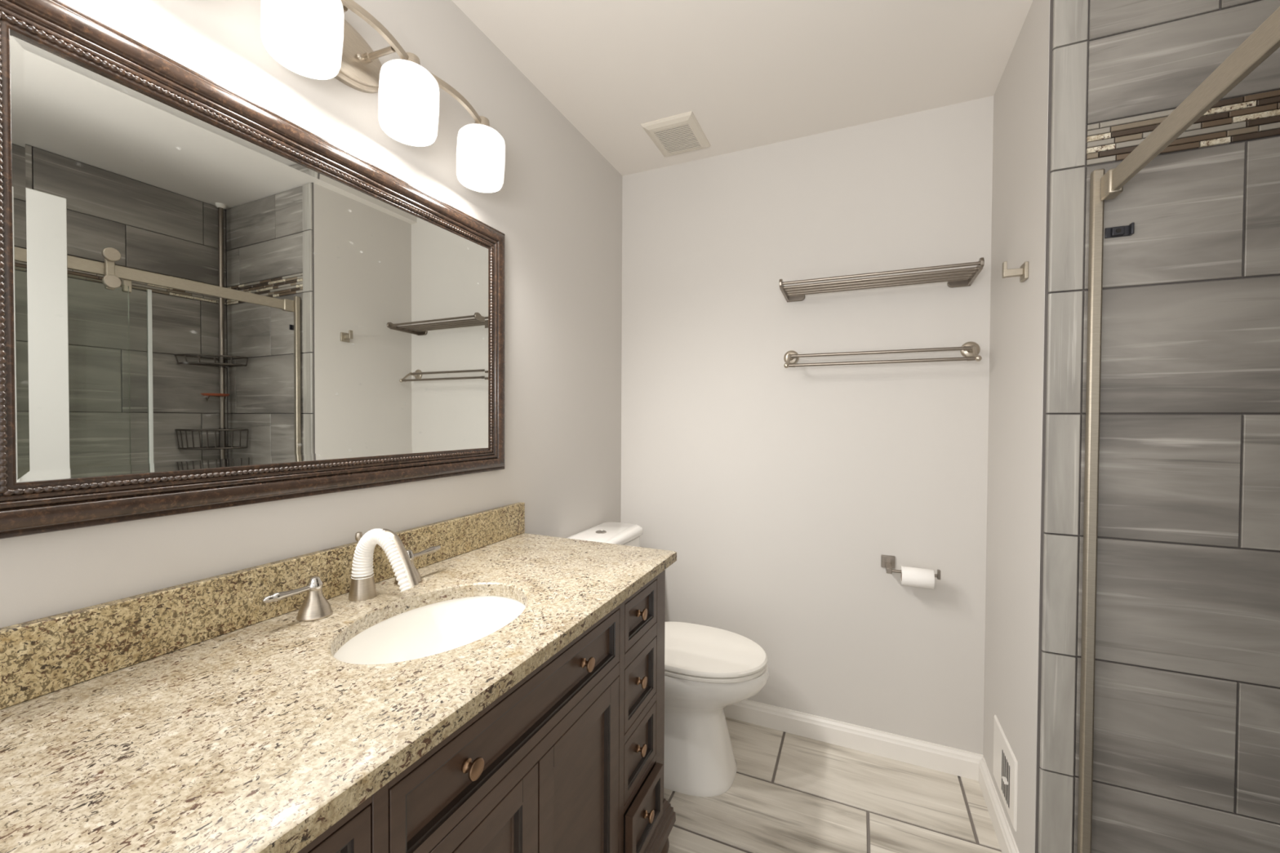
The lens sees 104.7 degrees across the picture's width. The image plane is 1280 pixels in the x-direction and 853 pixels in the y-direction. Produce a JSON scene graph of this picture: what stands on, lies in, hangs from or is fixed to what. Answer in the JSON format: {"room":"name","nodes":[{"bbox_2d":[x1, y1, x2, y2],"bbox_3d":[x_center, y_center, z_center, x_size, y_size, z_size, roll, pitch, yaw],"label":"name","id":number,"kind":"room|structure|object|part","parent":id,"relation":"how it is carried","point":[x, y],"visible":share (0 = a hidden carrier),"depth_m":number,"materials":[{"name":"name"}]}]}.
{"room":"bathroom","nodes":[
{"label":"bathroom","id":0,"kind":"room"},
{"bbox_2d":[0,0,622,628],"bbox_3d":[-0.671,0.051,1.192,0.120,2.441,2.833,1,1,24],"label":"wall","id":1,"kind":"structure","parent":0,"point":[557,206],"depth_m":1.36,"materials":[{"name":"grey paint"}]},
{"bbox_2d":[0,0,505,538],"bbox_3d":[-0.641,-0.228,1.065,0.032,0.738,1.066,1,1,24],"label":"wall mirror","id":2,"kind":"object","parent":1,"relation":"attached to","point":[209,301],"visible":1,"depth_m":0.84,"materials":[{"name":"brown mirror"}]},
{"bbox_2d":[0,502,524,709],"bbox_3d":[-0.649,0.312,1.074,0.021,0.102,1.262,1,1,24],"label":"backsplash","id":3,"kind":"structure","parent":1,"relation":"attached to","point":[39,657],"depth_m":0.81,"materials":[{"name":"stone"}]},
{"bbox_2d":[260,0,505,192],"bbox_3d":[-0.584,-0.763,1.015,0.165,0.232,0.820,1,1,24],"label":"vanity light","id":4,"kind":"object","parent":1,"relation":"attached to","point":[313,39],"visible":1,"depth_m":1.06,"materials":[{"name":"white glass"}]},
{"bbox_3d":[-0.614,-0.738,0.902,0.125,0.130,0.125,1,-2,24],"label":"lamp shade","id":5,"kind":"part","parent":4,"relation":"part of","materials":[{"name":"white glass"}]},
{"bbox_3d":[-0.616,-0.821,0.980,0.090,0.019,0.018,1,-2,24],"label":"post","id":6,"kind":"part","parent":4,"relation":"part of","materials":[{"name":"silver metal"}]},
{"bbox_3d":[-0.571,-0.816,1.080,0.090,0.019,0.018,1,-2,24],"label":"post","id":7,"kind":"part","parent":4,"relation":"part of","materials":[{"name":"silver metal"}]},
{"bbox_3d":[-0.520,-0.729,1.114,0.125,0.130,0.125,1,-2,24],"label":"lamp shade","id":8,"kind":"part","parent":4,"relation":"part of","materials":[{"name":"white glass"}]},
{"bbox_2d":[405,52,420,65],"bbox_3d":[-0.518,-0.812,1.117,0.047,0.049,0.047,1,-2,24],"label":"socket","id":9,"kind":"object","parent":4,"relation":"attached to","point":[410,56],"depth_m":1.10,"materials":[{"name":"silver metal"}]},
{"bbox_3d":[-0.426,-0.719,1.325,0.125,0.130,0.125,1,-2,24],"label":"lamp shade","id":10,"kind":"part","parent":4,"relation":"part of","materials":[{"name":"white glass"}]},
{"bbox_2d":[474,115,489,126],"bbox_3d":[-0.424,-0.803,1.328,0.047,0.049,0.047,1,-2,24],"label":"socket","id":11,"kind":"object","parent":4,"relation":"attached to","point":[482,120],"depth_m":1.31,"materials":[{"name":"silver metal"}]},
{"bbox_2d":[451,0,1033,176],"bbox_3d":[0.403,-1.206,0.699,2.455,0.100,2.833,1,1,24],"label":"ceiling","id":12,"kind":"structure","parent":0,"point":[752,73],"depth_m":1.57,"materials":[{"name":"white paint"}]},
{"bbox_2d":[640,111,710,156],"bbox_3d":[0.149,-1.169,1.994,0.207,0.018,0.250,1,1,24],"label":"ceiling vent","id":13,"kind":"object","parent":12,"relation":"in","point":[681,133],"visible":1,"depth_m":1.96,"materials":[{"name":"beige plastic"}]},
{"bbox_2d":[620,95,993,754],"bbox_3d":[0.646,0.044,2.091,1.557,2.441,0.120,1,1,24],"label":"wall","id":14,"kind":"structure","parent":0,"point":[779,493],"depth_m":1.98,"materials":[{"name":"grey paint"}]},
{"bbox_2d":[723,699,983,781],"bbox_3d":[0.567,1.220,2.068,1.457,0.090,0.016,1,1,24],"label":"baseboard","id":15,"kind":"structure","parent":14,"relation":"attached to","point":[956,762],"depth_m":1.93,"materials":[{"name":"white paint"}]},
{"bbox_2d":[778,257,984,302],"bbox_3d":[0.854,-0.529,1.809,0.640,0.045,0.213,1,1,24],"label":"towel shelf","id":16,"kind":"object","parent":14,"relation":"attached to","point":[965,277],"visible":1,"depth_m":1.78,"materials":[{"name":"silver metal"}]},
{"bbox_3d":[0.636,-0.527,2.016,0.072,0.032,0.012,1,1,24],"label":"wall plate","id":17,"kind":"part","parent":16,"relation":"part of","materials":[{"name":"silver metal"}]},
{"bbox_3d":[1.154,-0.521,1.786,0.072,0.032,0.012,1,1,24],"label":"wall plate","id":18,"kind":"part","parent":16,"relation":"part of","materials":[{"name":"silver metal"}]},
{"bbox_2d":[783,341,982,368],"bbox_3d":[0.881,-0.267,1.848,0.680,0.084,0.126,1,1,24],"label":"towel bar","id":19,"kind":"object","parent":14,"relation":"attached to","point":[970,351],"visible":1,"depth_m":1.80,"materials":[{"name":"silver metal"}]},
{"bbox_3d":[0.588,-0.260,1.957,0.021,0.064,0.087,1,1,29],"label":"arm","id":20,"kind":"part","parent":19,"relation":"part of","materials":[{"name":"silver metal"}]},
{"bbox_3d":[1.157,-0.253,1.704,0.021,0.064,0.087,1,1,19],"label":"arm","id":21,"kind":"part","parent":19,"relation":"part of","materials":[{"name":"silver metal"}]},
{"bbox_2d":[880,555,940,579],"bbox_3d":[0.999,0.519,1.829,0.187,0.047,0.086,1,1,24],"label":"toilet paper holder","id":22,"kind":"object","parent":14,"relation":"attached to","point":[887,562],"visible":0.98,"depth_m":1.88,"materials":[{"name":"silver metal"}]},
{"bbox_3d":[0.950,0.517,1.892,0.047,0.046,0.010,1,1,24],"label":"wall plate","id":23,"kind":"part","parent":22,"relation":"part of","materials":[{"name":"silver metal"}]},
{"bbox_3d":[0.933,0.532,1.853,0.018,0.020,0.075,1,1,24],"label":"arm","id":24,"kind":"part","parent":22,"relation":"part of","materials":[{"name":"silver metal"}]},
{"bbox_2d":[900,565,934,588],"bbox_3d":[1.004,0.546,1.788,0.102,0.067,0.067,1,1,24],"label":"toilet paper roll","id":25,"kind":"object","parent":22,"relation":"on","point":[909,576],"visible":0.98,"depth_m":1.76,"materials":[{"name":"white paper"}]},
{"bbox_2d":[663,716,1001,852],"bbox_3d":[0.390,1.315,0.738,2.455,0.060,2.833,1,1,24],"label":"floor","id":26,"kind":"structure","parent":0,"point":[788,793],"depth_m":1.66,"materials":[{"name":"grey tile"}]},
{"bbox_2d":[297,569,675,852],"bbox_3d":[-0.401,0.837,0.970,0.564,0.880,1.251,1,1,24],"label":"vanity cabinet","id":27,"kind":"object","parent":26,"relation":"on","point":[569,758],"visible":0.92,"depth_m":0.93,"materials":[{"name":"brown wood"}]},
{"bbox_2d":[0,533,676,852],"bbox_3d":[-0.404,0.381,0.967,0.557,0.030,1.264,1,1,24],"label":"countertop","id":28,"kind":"structure","parent":27,"relation":"on","point":[255,738],"depth_m":0.63,"materials":[{"name":"beige stone"}]},
{"bbox_2d":[262,528,440,622],"bbox_3d":[-0.537,0.289,1.029,0.177,0.150,0.401,1,1,24],"label":"faucet","id":29,"kind":"object","parent":28,"relation":"on","point":[315,606],"visible":1,"depth_m":1.01,"materials":[{"name":"silver metal"}]},
{"bbox_3d":[-0.644,0.306,0.904,0.016,0.016,0.085,1,1,24],"label":"lever","id":30,"kind":"part","parent":29,"relation":"part of","materials":[{"name":"silver metal"}]},
{"bbox_3d":[-0.627,0.339,0.952,0.059,0.052,0.059,1,1,24],"label":"handle","id":31,"kind":"part","parent":29,"relation":"part of","materials":[{"name":"silver metal"}]},
{"bbox_3d":[-0.608,0.295,1.069,0.015,0.136,0.015,1,1,24],"label":"lift rod","id":32,"kind":"part","parent":29,"relation":"part of","materials":[{"name":"silver metal"}]},
{"bbox_3d":[-0.592,0.339,1.053,0.053,0.048,0.053,1,1,24],"label":"spout","id":33,"kind":"part","parent":29,"relation":"part of","materials":[{"name":"silver metal"}]},
{"bbox_3d":[-0.502,0.274,1.022,0.109,0.116,0.027,1,1,24],"label":"spout","id":34,"kind":"part","parent":29,"relation":"part of","materials":[{"name":"silver metal"}]},
{"bbox_3d":[-0.540,0.336,1.148,0.059,0.052,0.059,1,1,24],"label":"handle","id":35,"kind":"part","parent":29,"relation":"part of","materials":[{"name":"silver metal"}]},
{"bbox_3d":[-0.516,0.302,1.192,0.016,0.016,0.085,1,1,24],"label":"lever","id":36,"kind":"part","parent":29,"relation":"part of","materials":[{"name":"silver metal"}]},
{"bbox_2d":[333,595,525,664],"bbox_3d":[-0.387,0.472,0.959,0.312,0.150,0.433,1,1,24],"label":"sink basin","id":37,"kind":"object","parent":28,"relation":"in","point":[437,628],"visible":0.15,"depth_m":1.08,"materials":[{"name":"white ceramic"}]},
{"bbox_3d":[-0.355,0.489,0.473,0.019,0.116,0.201,1,1,24],"label":"drawer","id":38,"kind":"part","parent":27,"relation":"part of","materials":[{"name":"brown wood"}]},
{"bbox_3d":[-0.242,0.489,0.708,0.024,0.030,0.030,1,1,24],"label":"knob","id":39,"kind":"part","parent":27,"relation":"part of","materials":[{"name":"orange metal"}]},
{"bbox_3d":[-0.246,0.826,0.728,0.019,0.484,0.295,1,1,24],"label":"cabinet door","id":40,"kind":"part","parent":27,"relation":"part of","materials":[{"name":"brown wood"}]},
{"bbox_3d":[-0.180,0.487,0.867,0.019,0.122,0.610,1,1,24],"label":"drawer","id":41,"kind":"part","parent":27,"relation":"part of","materials":[{"name":"brown wood"}]},
{"bbox_3d":[-0.121,0.822,1.009,0.019,0.484,0.311,1,1,24],"label":"cabinet door","id":42,"kind":"part","parent":27,"relation":"part of","materials":[{"name":"brown wood"}]},
{"bbox_3d":[-0.108,0.485,1.009,0.024,0.030,0.030,1,1,24],"label":"knob","id":43,"kind":"part","parent":27,"relation":"part of","materials":[{"name":"orange metal"}]},
{"bbox_3d":[-0.005,0.829,1.270,0.019,0.145,0.200,1,1,24],"label":"drawer","id":44,"kind":"part","parent":27,"relation":"part of","materials":[{"name":"brown wood"}]},
{"bbox_3d":[-0.004,0.653,1.267,0.019,0.154,0.200,1,1,24],"label":"drawer","id":45,"kind":"part","parent":27,"relation":"part of","materials":[{"name":"brown wood"}]},
{"bbox_3d":[0.002,0.829,1.266,0.024,0.030,0.030,1,1,24],"label":"knob","id":46,"kind":"part","parent":27,"relation":"part of","materials":[{"name":"orange metal"}]},
{"bbox_3d":[-0.003,0.478,1.264,0.019,0.116,0.200,1,1,24],"label":"drawer","id":47,"kind":"part","parent":27,"relation":"part of","materials":[{"name":"brown wood"}]},
{"bbox_3d":[0.003,0.653,1.264,0.024,0.030,0.030,1,1,24],"label":"knob","id":48,"kind":"part","parent":27,"relation":"part of","materials":[{"name":"orange metal"}]},
{"bbox_3d":[0.004,0.478,1.261,0.024,0.030,0.030,1,1,24],"label":"knob","id":49,"kind":"part","parent":27,"relation":"part of","materials":[{"name":"orange metal"}]},
{"bbox_3d":[0.014,0.993,1.263,0.019,0.136,0.200,1,1,24],"label":"drawer","id":50,"kind":"part","parent":27,"relation":"part of","materials":[{"name":"brown wood"}]},
{"bbox_3d":[0.021,0.993,1.260,0.024,0.030,0.030,1,1,24],"label":"knob","id":51,"kind":"part","parent":27,"relation":"part of","materials":[{"name":"orange metal"}]},
{"bbox_3d":[-0.405,1.116,0.975,0.558,0.078,1.251,1,1,24],"label":"moulding","id":52,"kind":"part","parent":27,"relation":"part of","materials":[{"name":"brown wood"}]},
{"bbox_2d":[567,522,768,796],"bbox_3d":[0.107,0.844,1.879,0.750,0.844,0.414,1,1,24],"label":"toilet","id":53,"kind":"object","parent":26,"relation":"on","point":[708,669],"visible":0.57,"depth_m":1.73,"materials":[{"name":"white ceramic"}]},
{"bbox_3d":[-0.141,0.443,1.984,0.202,0.040,0.414,1,1,24],"label":"tank lid","id":54,"kind":"part","parent":53,"relation":"part of","materials":[{"name":"white ceramic"}]},
{"bbox_3d":[-0.145,0.656,1.988,0.184,0.383,0.392,1,1,24],"label":"tank","id":55,"kind":"part","parent":53,"relation":"part of","materials":[{"name":"white ceramic"}]},
{"bbox_3d":[0.223,0.841,1.827,0.480,0.015,0.374,1,1,24],"label":"seat","id":56,"kind":"part","parent":53,"relation":"part of","materials":[{"name":"white plastic"}]},
{"bbox_3d":[0.221,0.820,1.828,0.490,0.024,0.378,1,1,24],"label":"lid","id":57,"kind":"part","parent":53,"relation":"part of","materials":[{"name":"white plastic"}]},
{"bbox_3d":[0.126,1.057,1.873,0.706,0.418,0.384,1,1,24],"label":"bowl","id":58,"kind":"part","parent":53,"relation":"part of","materials":[{"name":"white ceramic"}]},
{"bbox_3d":[0.661,1.245,0.233,0.120,0.102,2.133,1,1,24],"label":"trim","id":59,"kind":"structure","parent":26,"relation":"on","visible":0},
{"bbox_2d":[1077,6,1279,852],"bbox_3d":[0.730,0.298,0.352,0.059,1.788,1.828,1,1,24],"label":"shower door frame","id":60,"kind":"structure","parent":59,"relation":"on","point":[1264,40],"depth_m":1.17,"materials":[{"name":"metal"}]},
{"bbox_3d":[1.080,0.287,1.185,0.022,1.788,0.022,1,1,24],"label":"wall post","id":61,"kind":"part","parent":60,"relation":"part of","materials":[{"name":"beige metal"}]},
{"bbox_3d":[0.726,-0.546,0.329,0.014,0.046,1.803,1,1,24],"label":"header rail","id":62,"kind":"part","parent":60,"relation":"part of","materials":[{"name":"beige metal"}]},
{"bbox_2d":[982,0,1049,852],"bbox_3d":[1.173,0.057,1.482,0.100,2.441,0.566,1,1,24],"label":"wall","id":63,"kind":"structure","parent":0,"point":[1020,97],"depth_m":1.43,"materials":[{"name":"grey paint"}]},
{"bbox_2d":[978,757,1019,852],"bbox_3d":[1.111,1.231,1.518,0.016,0.090,0.548,1,1,24],"label":"baseboard","id":64,"kind":"structure","parent":63,"relation":"attached to","point":[1003,833],"depth_m":1.56,"materials":[{"name":"white paint"}]},
{"bbox_2d":[992,715,1017,831],"bbox_3d":[1.112,1.049,1.515,0.016,0.199,0.246,1,1,24],"label":"air vent","id":65,"kind":"object","parent":63,"relation":"in","point":[1005,772],"visible":1,"depth_m":1.48,"materials":[{"name":"white paint"}]},
{"bbox_3d":[1.090,1.057,1.473,0.010,0.006,0.028,1,1,24],"label":"lever","id":66,"kind":"part","parent":65,"relation":"part of","materials":[{"name":"white paint"}]},
{"bbox_2d":[1001,261,1028,282],"bbox_3d":[1.052,-0.436,1.387,0.054,0.056,0.046,1,1,24],"label":"robe hook","id":67,"kind":"object","parent":63,"relation":"attached to","point":[1023,273],"visible":1,"depth_m":1.38,"materials":[{"name":"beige metal"}]},
{"bbox_3d":[1.073,-0.431,1.378,0.009,0.046,0.046,1,1,24],"label":"wall plate","id":68,"kind":"part","parent":67,"relation":"part of","materials":[{"name":"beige metal"}]},
{"bbox_2d":[1035,0,1279,852],"bbox_3d":[1.434,0.064,1.110,0.877,2.441,0.122,1,1,24],"label":"wall","id":69,"kind":"structure","parent":0,"point":[1186,748],"depth_m":1.14,"materials":[{"name":"grey tile"}]},
{"bbox_2d":[1104,222,1134,238],"bbox_3d":[1.131,-0.462,1.165,0.048,0.026,0.016,1,1,24],"label":"clip","id":70,"kind":"object","parent":69,"relation":"attached to","point":[1127,230],"visible":1,"depth_m":1.16,"materials":[{"name":"grey metal"}]}
]}

